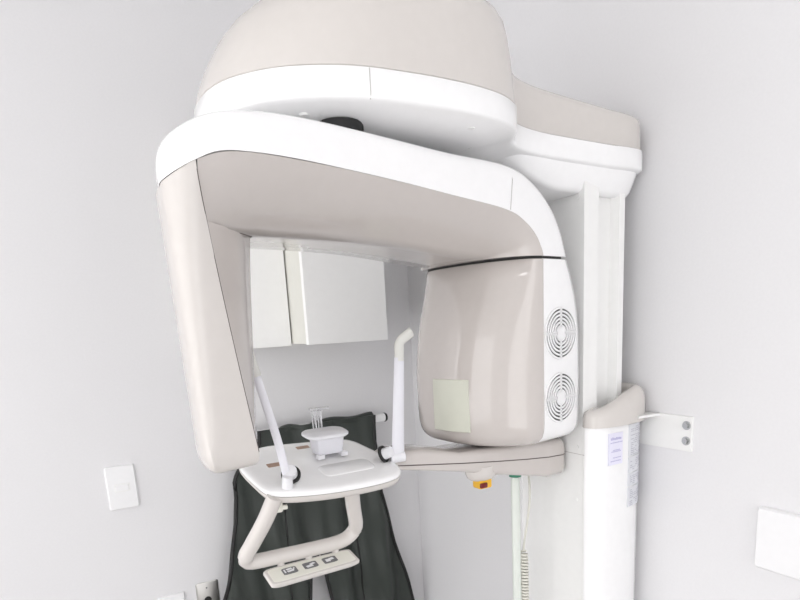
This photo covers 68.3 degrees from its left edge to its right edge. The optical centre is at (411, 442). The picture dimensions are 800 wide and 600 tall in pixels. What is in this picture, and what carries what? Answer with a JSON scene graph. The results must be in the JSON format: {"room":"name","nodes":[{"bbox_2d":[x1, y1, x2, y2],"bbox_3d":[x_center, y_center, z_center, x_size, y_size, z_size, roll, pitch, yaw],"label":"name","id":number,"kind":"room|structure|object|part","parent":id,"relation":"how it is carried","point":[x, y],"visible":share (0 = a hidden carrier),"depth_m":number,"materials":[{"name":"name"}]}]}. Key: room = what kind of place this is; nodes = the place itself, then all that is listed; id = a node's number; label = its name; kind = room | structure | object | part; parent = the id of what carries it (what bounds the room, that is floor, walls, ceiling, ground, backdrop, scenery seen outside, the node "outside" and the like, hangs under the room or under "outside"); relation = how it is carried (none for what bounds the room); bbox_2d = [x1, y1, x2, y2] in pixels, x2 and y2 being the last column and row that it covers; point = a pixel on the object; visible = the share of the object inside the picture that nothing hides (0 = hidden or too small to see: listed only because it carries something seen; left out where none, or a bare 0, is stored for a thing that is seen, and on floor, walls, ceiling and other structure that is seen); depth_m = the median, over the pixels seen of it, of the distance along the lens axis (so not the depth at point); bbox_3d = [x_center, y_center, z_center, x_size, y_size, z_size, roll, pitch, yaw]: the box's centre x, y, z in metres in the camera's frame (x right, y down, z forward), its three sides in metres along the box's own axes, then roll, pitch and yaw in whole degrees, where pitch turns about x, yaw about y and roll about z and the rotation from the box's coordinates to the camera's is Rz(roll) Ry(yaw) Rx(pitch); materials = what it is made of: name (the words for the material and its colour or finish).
{"room":"radiology room","nodes":[
{"label":"radiology room","id":0,"kind":"room"},
{"bbox_2d":[0,0,423,599],"bbox_3d":[-1.554,0.056,1.258,3.792,2.950,0.100,-10,13,-30],"label":"wall","id":1,"kind":"structure","parent":0,"point":[92,376],"depth_m":1.58,"materials":[{"name":"paint"}]},
{"bbox_2d":[104,464,139,510],"bbox_3d":[-0.815,0.126,1.659,0.076,0.124,0.012,-10,13,-30],"label":"light switch","id":2,"kind":"object","parent":1,"relation":"attached to","point":[121,485],"visible":1,"depth_m":1.66,"materials":[{"name":"plastic"}]},
{"bbox_3d":[-0.814,0.126,1.657,0.040,0.024,0.002,-10,13,-30],"label":"switch frame","id":3,"kind":"part","parent":2,"relation":"part of","materials":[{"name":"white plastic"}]},
{"bbox_2d":[158,591,184,599],"bbox_3d":[-0.721,0.516,1.785,0.076,0.120,0.009,-10,13,-30],"label":"wall plate","id":4,"kind":"object","parent":1,"relation":"attached to","point":[180,595],"visible":1,"depth_m":1.78,"materials":[{"name":"plastic"}]},
{"bbox_2d":[195,579,219,599],"bbox_3d":[-0.633,0.489,1.837,0.067,0.120,0.004,-10,13,-30],"label":"jack plate","id":5,"kind":"object","parent":1,"relation":"attached to","point":[209,590],"visible":1,"depth_m":1.83,"materials":[{"name":"metal"}]},
{"bbox_2d":[250,249,291,347],"bbox_3d":[-0.495,-0.556,1.670,0.221,0.570,0.128,-10,13,-30],"label":"upper cabinet","id":6,"kind":"object","parent":1,"relation":"attached to","point":[269,302],"visible":0.18,"depth_m":1.68,"materials":[{"name":"laminate"}]},
{"bbox_2d":[256,412,387,433],"bbox_3d":[-0.305,-0.055,1.912,0.489,0.032,0.062,-10,13,-30],"label":"rail","id":7,"kind":"object","parent":1,"relation":"attached to","point":[381,417],"visible":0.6,"depth_m":2.00,"materials":[{"name":"white plastic"}]},
{"bbox_2d":[223,412,414,599],"bbox_3d":[-0.308,0.342,1.943,0.752,0.839,0.068,-10,13,-30],"label":"apron","id":8,"kind":"object","parent":7,"relation":"hanging from","point":[380,573],"visible":0.56,"depth_m":1.93,"materials":[{"name":"grey fabric"}]},
{"bbox_2d":[283,250,387,344],"bbox_3d":[-0.258,-0.583,1.734,0.248,0.567,0.258,-10,13,-30],"label":"upper cabinet","id":9,"kind":"object","parent":1,"relation":"attached to","point":[332,298],"visible":0.32,"depth_m":1.65,"materials":[{"name":"laminate"}]},
{"bbox_2d":[407,0,799,599],"bbox_3d":[1.191,0.110,0.283,0.100,2.950,4.408,-10,13,-30],"label":"wall","id":10,"kind":"structure","parent":0,"point":[711,332],"depth_m":1.16,"materials":[{"name":"paint"}]},
{"bbox_2d":[156,0,693,599],"bbox_3d":[0.070,0.327,1.209,0.963,2.072,0.435,-10,13,-30],"label":"machine","id":11,"kind":"object","parent":10,"relation":"attached to","point":[401,132],"visible":1,"depth_m":0.97,"materials":[{"name":"white paint"}]},
{"bbox_3d":[-0.191,0.047,0.932,0.021,0.026,0.025,-6,12,-15],"label":"temple knob","id":12,"kind":"part","parent":11,"relation":"part of","materials":[{"name":"plastic"}]},
{"bbox_3d":[-0.176,0.136,0.983,0.224,0.140,0.085,-10,13,-30],"label":"grab handle","id":13,"kind":"part","parent":11,"relation":"part of","materials":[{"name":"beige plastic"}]},
{"bbox_3d":[-0.169,0.213,1.006,0.164,0.024,0.044,-10,13,-30],"label":"control panel","id":14,"kind":"part","parent":11,"relation":"part of","materials":[{"name":"beige plastic"}]},
{"bbox_3d":[-0.169,0.208,1.004,0.152,0.013,0.035,-10,13,-30],"label":"panel","id":15,"kind":"part","parent":11,"relation":"part of","materials":[{"name":"beige plastic"}]},
{"bbox_2d":[301,426,347,459],"bbox_3d":[-0.154,0.000,1.056,0.080,0.047,0.056,-10,13,-30],"label":"chin rest","id":16,"kind":"object","parent":11,"relation":"on","point":[324,441],"visible":1,"depth_m":1.04,"materials":[{"name":"plastic"}]},
{"bbox_2d":[309,406,328,428],"bbox_3d":[-0.170,-0.031,1.098,0.038,0.069,0.014,-10,13,-30],"label":"rod","id":17,"kind":"object","parent":16,"relation":"on","point":[318,409],"visible":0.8,"depth_m":1.09,"materials":[{"name":"clear plastic"}]},
{"bbox_3d":[-0.155,-0.017,1.053,0.080,0.013,0.056,-10,13,-30],"label":"lid","id":18,"kind":"part","parent":16,"relation":"part of","materials":[{"name":"plastic"}]},
{"bbox_2d":[310,437,343,454],"bbox_3d":[-0.153,0.002,1.058,0.054,0.032,0.043,-10,13,-30],"label":"cup","id":19,"kind":"object","parent":16,"relation":"on","point":[319,445],"depth_m":1.04,"materials":[{"name":"plastic"}]},
{"bbox_3d":[-0.043,0.018,1.041,0.022,0.024,0.021,2,13,23],"label":"temple knob","id":20,"kind":"part","parent":11,"relation":"part of","materials":[{"name":"plastic"}]},
{"bbox_3d":[0.269,0.384,1.368,0.024,0.635,0.058,6,15,39],"label":"coiled cord","id":21,"kind":"part","parent":11,"relation":"part of","materials":[{"name":"beige plastic"}]},
{"bbox_2d":[545,372,575,422],"bbox_3d":[0.290,-0.088,1.148,0.098,0.098,0.003,-12,15,-39],"label":"fan grille","id":22,"kind":"object","parent":11,"relation":"attached to","point":[560,387],"depth_m":1.15,"materials":[{"name":"white plastic"}]},
{"bbox_2d":[544,307,576,358],"bbox_3d":[0.284,-0.209,1.124,0.098,0.098,0.003,-12,15,-39],"label":"fan grille","id":23,"kind":"object","parent":11,"relation":"attached to","point":[560,323],"depth_m":1.12,"materials":[{"name":"white plastic"}]},
{"bbox_3d":[0.350,0.599,1.434,0.022,1.380,0.188,-10,13,-30],"label":"panel","id":24,"kind":"part","parent":11,"relation":"part of","materials":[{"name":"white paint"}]},
{"bbox_2d":[611,437,621,461],"bbox_3d":[0.423,0.013,1.220,0.036,0.052,0.001,-10,13,-30],"label":"print","id":25,"kind":"object","parent":11,"relation":"attached to","point":[616,442],"depth_m":1.22},
{"bbox_2d":[629,424,639,505],"bbox_3d":[0.488,0.044,1.288,0.014,0.172,0.081,2,13,24],"label":"print","id":26,"kind":"object","parent":11,"relation":"attached to","point":[634,429],"depth_m":1.27},
{"bbox_3d":[0.440,-0.074,1.345,0.058,0.005,0.249,-10,13,-30],"label":"bracket arm","id":27,"kind":"part","parent":11,"relation":"part of","materials":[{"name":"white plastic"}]},
{"bbox_2d":[754,506,799,579],"bbox_3d":[0.682,0.185,1.063,0.011,0.119,0.121,-10,13,-30],"label":"blank plate","id":28,"kind":"object","parent":10,"relation":"attached to","point":[777,547],"visible":1,"depth_m":1.07,"materials":[{"name":"plastic"}]}
]}

